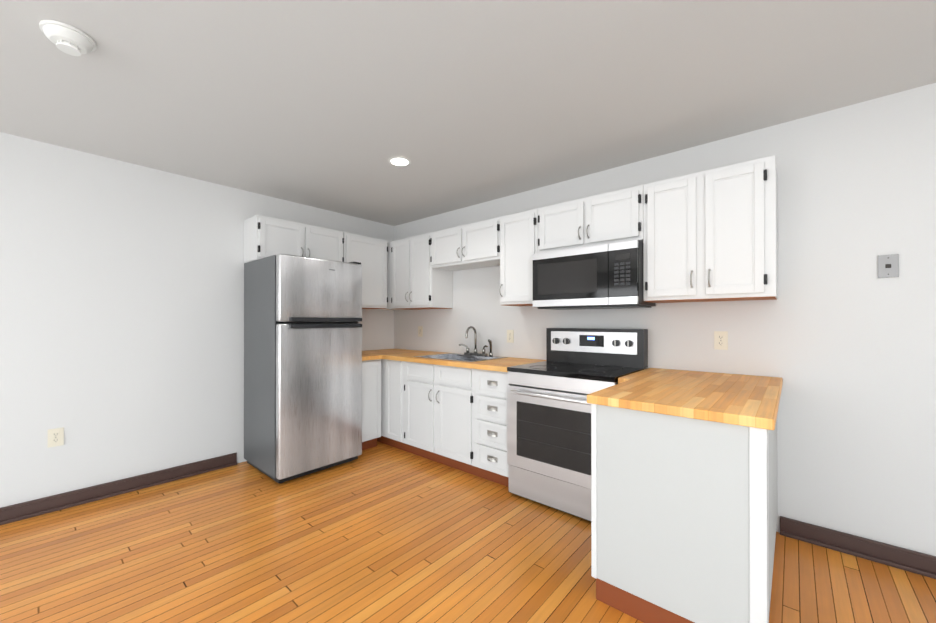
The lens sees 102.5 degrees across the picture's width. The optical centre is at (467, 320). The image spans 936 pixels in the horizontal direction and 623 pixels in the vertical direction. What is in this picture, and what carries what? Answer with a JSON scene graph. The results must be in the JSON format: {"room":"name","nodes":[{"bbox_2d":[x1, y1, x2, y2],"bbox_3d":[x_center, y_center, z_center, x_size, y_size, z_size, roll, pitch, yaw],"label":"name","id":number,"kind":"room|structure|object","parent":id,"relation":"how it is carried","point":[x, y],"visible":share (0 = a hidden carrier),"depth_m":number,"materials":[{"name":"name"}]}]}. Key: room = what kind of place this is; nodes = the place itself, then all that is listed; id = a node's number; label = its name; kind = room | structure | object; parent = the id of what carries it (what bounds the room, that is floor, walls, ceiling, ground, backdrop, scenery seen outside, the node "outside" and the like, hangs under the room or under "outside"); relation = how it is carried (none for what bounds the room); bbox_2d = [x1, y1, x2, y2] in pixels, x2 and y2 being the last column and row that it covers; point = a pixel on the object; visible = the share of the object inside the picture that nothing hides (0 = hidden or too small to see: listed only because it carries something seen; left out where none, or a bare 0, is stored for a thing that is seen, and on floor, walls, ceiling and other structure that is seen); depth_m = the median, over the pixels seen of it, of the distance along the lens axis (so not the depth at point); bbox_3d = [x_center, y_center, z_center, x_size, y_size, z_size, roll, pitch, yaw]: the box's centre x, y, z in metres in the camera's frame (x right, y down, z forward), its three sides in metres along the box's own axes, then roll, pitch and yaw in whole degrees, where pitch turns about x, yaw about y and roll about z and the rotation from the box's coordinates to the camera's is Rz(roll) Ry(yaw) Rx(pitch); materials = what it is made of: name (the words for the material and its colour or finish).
{"room":"kitchen","nodes":[
{"label":"kitchen","id":0,"kind":"room"},
{"bbox_2d":[0,132,393,507],"bbox_3d":[-3.108,0.043,2.136,0.120,2.410,6.840,0,0,41],"label":"wall","id":1,"kind":"structure","parent":0,"point":[121,319],"depth_m":2.71,"materials":[{"name":"paint"}]},
{"bbox_2d":[47,427,63,447],"bbox_3d":[-2.721,0.771,2.481,0.008,0.117,0.072,0,0,41],"label":"electrical outlet","id":2,"kind":"object","parent":1,"relation":"attached to","point":[56,437],"visible":1,"depth_m":2.48,"materials":[{"name":"beige plastic"}]},
{"bbox_2d":[0,453,236,524],"bbox_3d":[-3.612,1.196,1.432,0.033,0.100,4.880,0,0,41],"label":"baseboard","id":3,"kind":"structure","parent":1,"relation":"attached to","point":[29,509],"depth_m":2.66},
{"bbox_2d":[244,215,343,262],"bbox_3d":[-1.594,-0.698,3.517,0.358,0.377,0.797,0,0,41],"label":"upper cabinet","id":4,"kind":"object","parent":1,"relation":"attached to","point":[265,236],"visible":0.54,"depth_m":3.32,"materials":[{"name":"white paint"}]},
{"bbox_2d":[343,232,387,308],"bbox_3d":[-1.156,-0.509,4.023,0.358,0.752,0.530,0,0,41],"label":"upper cabinet","id":5,"kind":"object","parent":1,"relation":"attached to","point":[369,254],"visible":0.52,"depth_m":3.96,"materials":[{"name":"white paint"}]},
{"bbox_2d":[376,242,402,309],"bbox_3d":[-0.877,-0.502,4.368,0.325,0.743,0.302,0,0,41],"label":"upper cabinet","id":6,"kind":"object","parent":1,"relation":"attached to","point":[389,276],"visible":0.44,"depth_m":4.17,"materials":[{"name":"white paint"}]},
{"bbox_2d":[0,441,935,622],"bbox_3d":[-0.568,1.292,-0.067,6.840,0.100,6.840,0,0,41],"label":"floor","id":7,"kind":"structure","parent":0,"point":[380,532],"depth_m":1.96,"materials":[{"name":"brown wood"}]},
{"bbox_2d":[244,254,361,482],"bbox_3d":[-1.431,0.367,3.296,0.745,1.768,0.720,0,0,41],"label":"refrigerator","id":8,"kind":"object","parent":7,"relation":"on","point":[302,369],"visible":1,"depth_m":3.03,"materials":[{"name":"silver metal"}]},
{"bbox_2d":[362,359,380,449],"bbox_3d":[-1.184,0.814,3.781,0.626,0.877,0.319,0,0,41],"label":"base cabinet","id":9,"kind":"object","parent":7,"relation":"on","point":[371,401],"visible":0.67,"depth_m":3.62,"materials":[{"name":"white paint"}]},
{"bbox_2d":[362,352,381,360],"bbox_3d":[-1.183,0.357,3.765,0.649,0.038,0.300,0,0,41],"label":"countertop","id":10,"kind":"structure","parent":9,"relation":"on","point":[365,356],"depth_m":3.63,"materials":[{"name":"brown wood"}]},
{"bbox_2d":[377,359,388,444],"bbox_3d":[-0.836,0.815,4.113,0.713,0.876,0.626,0,0,41],"label":"base cabinet","id":11,"kind":"object","parent":7,"relation":"on","point":[384,438],"depth_m":3.72,"materials":[{"name":"white paint"}]},
{"bbox_2d":[389,360,456,454],"bbox_3d":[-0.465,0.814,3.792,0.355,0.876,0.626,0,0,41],"label":"base cabinet","id":12,"kind":"object","parent":7,"relation":"on","point":[453,417],"depth_m":3.34,"materials":[{"name":"white paint"}]},
{"bbox_2d":[461,367,509,486],"bbox_3d":[0.345,0.812,3.091,0.427,0.876,0.626,0,0,41],"label":"base cabinet","id":13,"kind":"object","parent":7,"relation":"on","point":[483,392],"depth_m":2.88,"materials":[{"name":"white paint"}]},
{"bbox_2d":[362,349,516,371],"bbox_3d":[-0.307,0.356,3.642,2.134,0.038,0.649,0,0,41],"label":"countertop","id":14,"kind":"structure","parent":13,"relation":"on","point":[499,365],"depth_m":3.32,"materials":[{"name":"brown wood"}]},
{"bbox_2d":[414,353,507,361],"bbox_3d":[-0.070,0.430,3.459,0.700,0.194,0.526,0,0,41],"label":"sink","id":15,"kind":"object","parent":14,"relation":"in","point":[459,357],"visible":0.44,"depth_m":3.60,"materials":[{"name":"silver metal"}]},
{"bbox_2d":[459,326,492,356],"bbox_3d":[0.044,0.192,3.572,0.379,0.282,0.174,0,0,41],"label":"faucet","id":16,"kind":"object","parent":14,"relation":"on","point":[475,353],"visible":1,"depth_m":3.56,"materials":[{"name":"metal"}]},
{"bbox_2d":[481,357,545,364],"bbox_3d":[0.340,0.355,3.101,0.446,0.038,0.450,0,0,41],"label":"countertop","id":17,"kind":"structure","parent":13,"relation":"on","point":[510,360],"depth_m":3.17,"materials":[{"name":"brown wood"}]},
{"bbox_2d":[507,328,647,520],"bbox_3d":[0.759,0.654,2.651,0.758,1.190,0.717,0,0,41],"label":"range","id":18,"kind":"object","parent":7,"relation":"on","point":[548,434],"visible":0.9,"depth_m":2.51,"materials":[{"name":"silver metal"}]},
{"bbox_2d":[591,404,777,622],"bbox_3d":[1.192,0.809,1.951,0.620,0.877,1.241,0,0,41],"label":"base cabinet","id":19,"kind":"object","parent":7,"relation":"on","point":[684,512],"visible":0.85,"depth_m":1.47,"materials":[{"name":"paint"}]},
{"bbox_2d":[587,368,782,429],"bbox_3d":[1.161,0.351,1.969,0.728,0.038,1.254,0,0,41],"label":"countertop","id":20,"kind":"structure","parent":19,"relation":"on","point":[744,400],"depth_m":1.67,"materials":[{"name":"brown wood"}]},
{"bbox_2d":[0,0,935,225],"bbox_3d":[-0.568,-1.218,-0.060,6.840,0.100,6.840,0,0,41],"label":"ceiling","id":21,"kind":"structure","parent":0,"point":[333,105],"depth_m":1.83,"materials":[{"name":"paint"}]},
{"bbox_2d":[39,20,95,55],"bbox_3d":[-1.625,-1.132,1.530,0.160,0.062,0.160,0,0,41],"label":"smoke detector","id":22,"kind":"object","parent":21,"relation":"attached to","point":[67,39],"visible":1,"depth_m":1.50,"materials":[{"name":"white plastic"}]},
{"bbox_2d":[388,156,410,165],"bbox_3d":[-0.497,-1.157,2.735,0.164,0.004,0.164,0,0,41],"label":"recessed light","id":23,"kind":"object","parent":21,"relation":"in","point":[400,161],"visible":1,"depth_m":2.73,"materials":[{"name":"white plastic"}]},
{"bbox_2d":[394,83,935,555],"bbox_3d":[1.631,0.044,2.477,6.600,2.410,0.120,0,0,41],"label":"wall","id":24,"kind":"structure","parent":0,"point":[838,335],"depth_m":2.08,"materials":[{"name":"paint"}]},
{"bbox_2d":[418,326,422,336],"bbox_3d":[-0.542,0.122,4.272,0.072,0.117,0.008,0,0,41],"label":"electrical outlet","id":25,"kind":"object","parent":24,"relation":"attached to","point":[420,331],"visible":1,"depth_m":4.27,"materials":[{"name":"beige plastic"}]},
{"bbox_2d":[391,232,452,309],"bbox_3d":[-0.523,-0.501,4.024,0.649,0.747,0.358,0,0,41],"label":"upper cabinet","id":26,"kind":"object","parent":24,"relation":"attached to","point":[418,282],"visible":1,"depth_m":3.88,"materials":[{"name":"white paint"}]},
{"bbox_2d":[430,217,499,270],"bbox_3d":[0.037,-0.698,3.540,0.828,0.357,0.358,0,0,41],"label":"upper cabinet","id":27,"kind":"object","parent":24,"relation":"attached to","point":[475,245],"visible":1,"depth_m":3.41,"materials":[{"name":"white paint"}]},
{"bbox_2d":[507,330,513,342],"bbox_3d":[0.388,0.144,3.466,0.072,0.117,0.008,0,0,41],"label":"electrical outlet","id":28,"kind":"object","parent":24,"relation":"attached to","point":[510,336],"visible":1,"depth_m":3.46,"materials":[{"name":"beige plastic"}]},
{"bbox_2d":[499,209,537,305],"bbox_3d":[0.488,-0.504,3.148,0.362,0.747,0.358,0,0,41],"label":"upper cabinet","id":29,"kind":"object","parent":24,"relation":"attached to","point":[518,240],"visible":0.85,"depth_m":3.05,"materials":[{"name":"white paint"}]},
{"bbox_2d":[538,185,642,252],"bbox_3d":[0.919,-0.700,2.776,0.774,0.357,0.358,0,0,41],"label":"upper cabinet","id":30,"kind":"object","parent":24,"relation":"attached to","point":[610,217],"visible":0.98,"depth_m":2.63,"materials":[{"name":"white paint"}]},
{"bbox_2d":[532,240,655,309],"bbox_3d":[0.907,-0.299,2.753,0.760,0.417,0.405,0,0,41],"label":"microwave","id":31,"kind":"object","parent":30,"relation":"attached to","point":[607,276],"visible":0.98,"depth_m":2.56,"materials":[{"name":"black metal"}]},
{"bbox_2d":[643,155,777,302],"bbox_3d":[1.463,-0.502,2.304,0.662,0.755,0.358,0,0,41],"label":"upper cabinet","id":32,"kind":"object","parent":24,"relation":"attached to","point":[711,235],"visible":1,"depth_m":2.16,"materials":[{"name":"white paint"}]},
{"bbox_2d":[714,331,727,349],"bbox_3d":[1.617,0.127,2.402,0.072,0.117,0.008,0,0,41],"label":"electrical outlet","id":33,"kind":"object","parent":24,"relation":"attached to","point":[720,340],"visible":1,"depth_m":2.40,"materials":[{"name":"beige plastic"}]},
{"bbox_2d":[780,516,935,578],"bbox_3d":[2.951,1.195,1.228,2.975,0.100,0.033,0,0,41],"label":"baseboard","id":34,"kind":"structure","parent":24,"relation":"attached to","point":[919,563],"depth_m":1.98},
{"bbox_2d":[878,254,898,277],"bbox_3d":[2.161,-0.281,1.932,0.072,0.117,0.008,0,0,41],"label":"wall jack","id":35,"kind":"object","parent":24,"relation":"attached to","point":[888,266],"visible":1,"depth_m":1.93,"materials":[{"name":"white plastic"}]}
]}

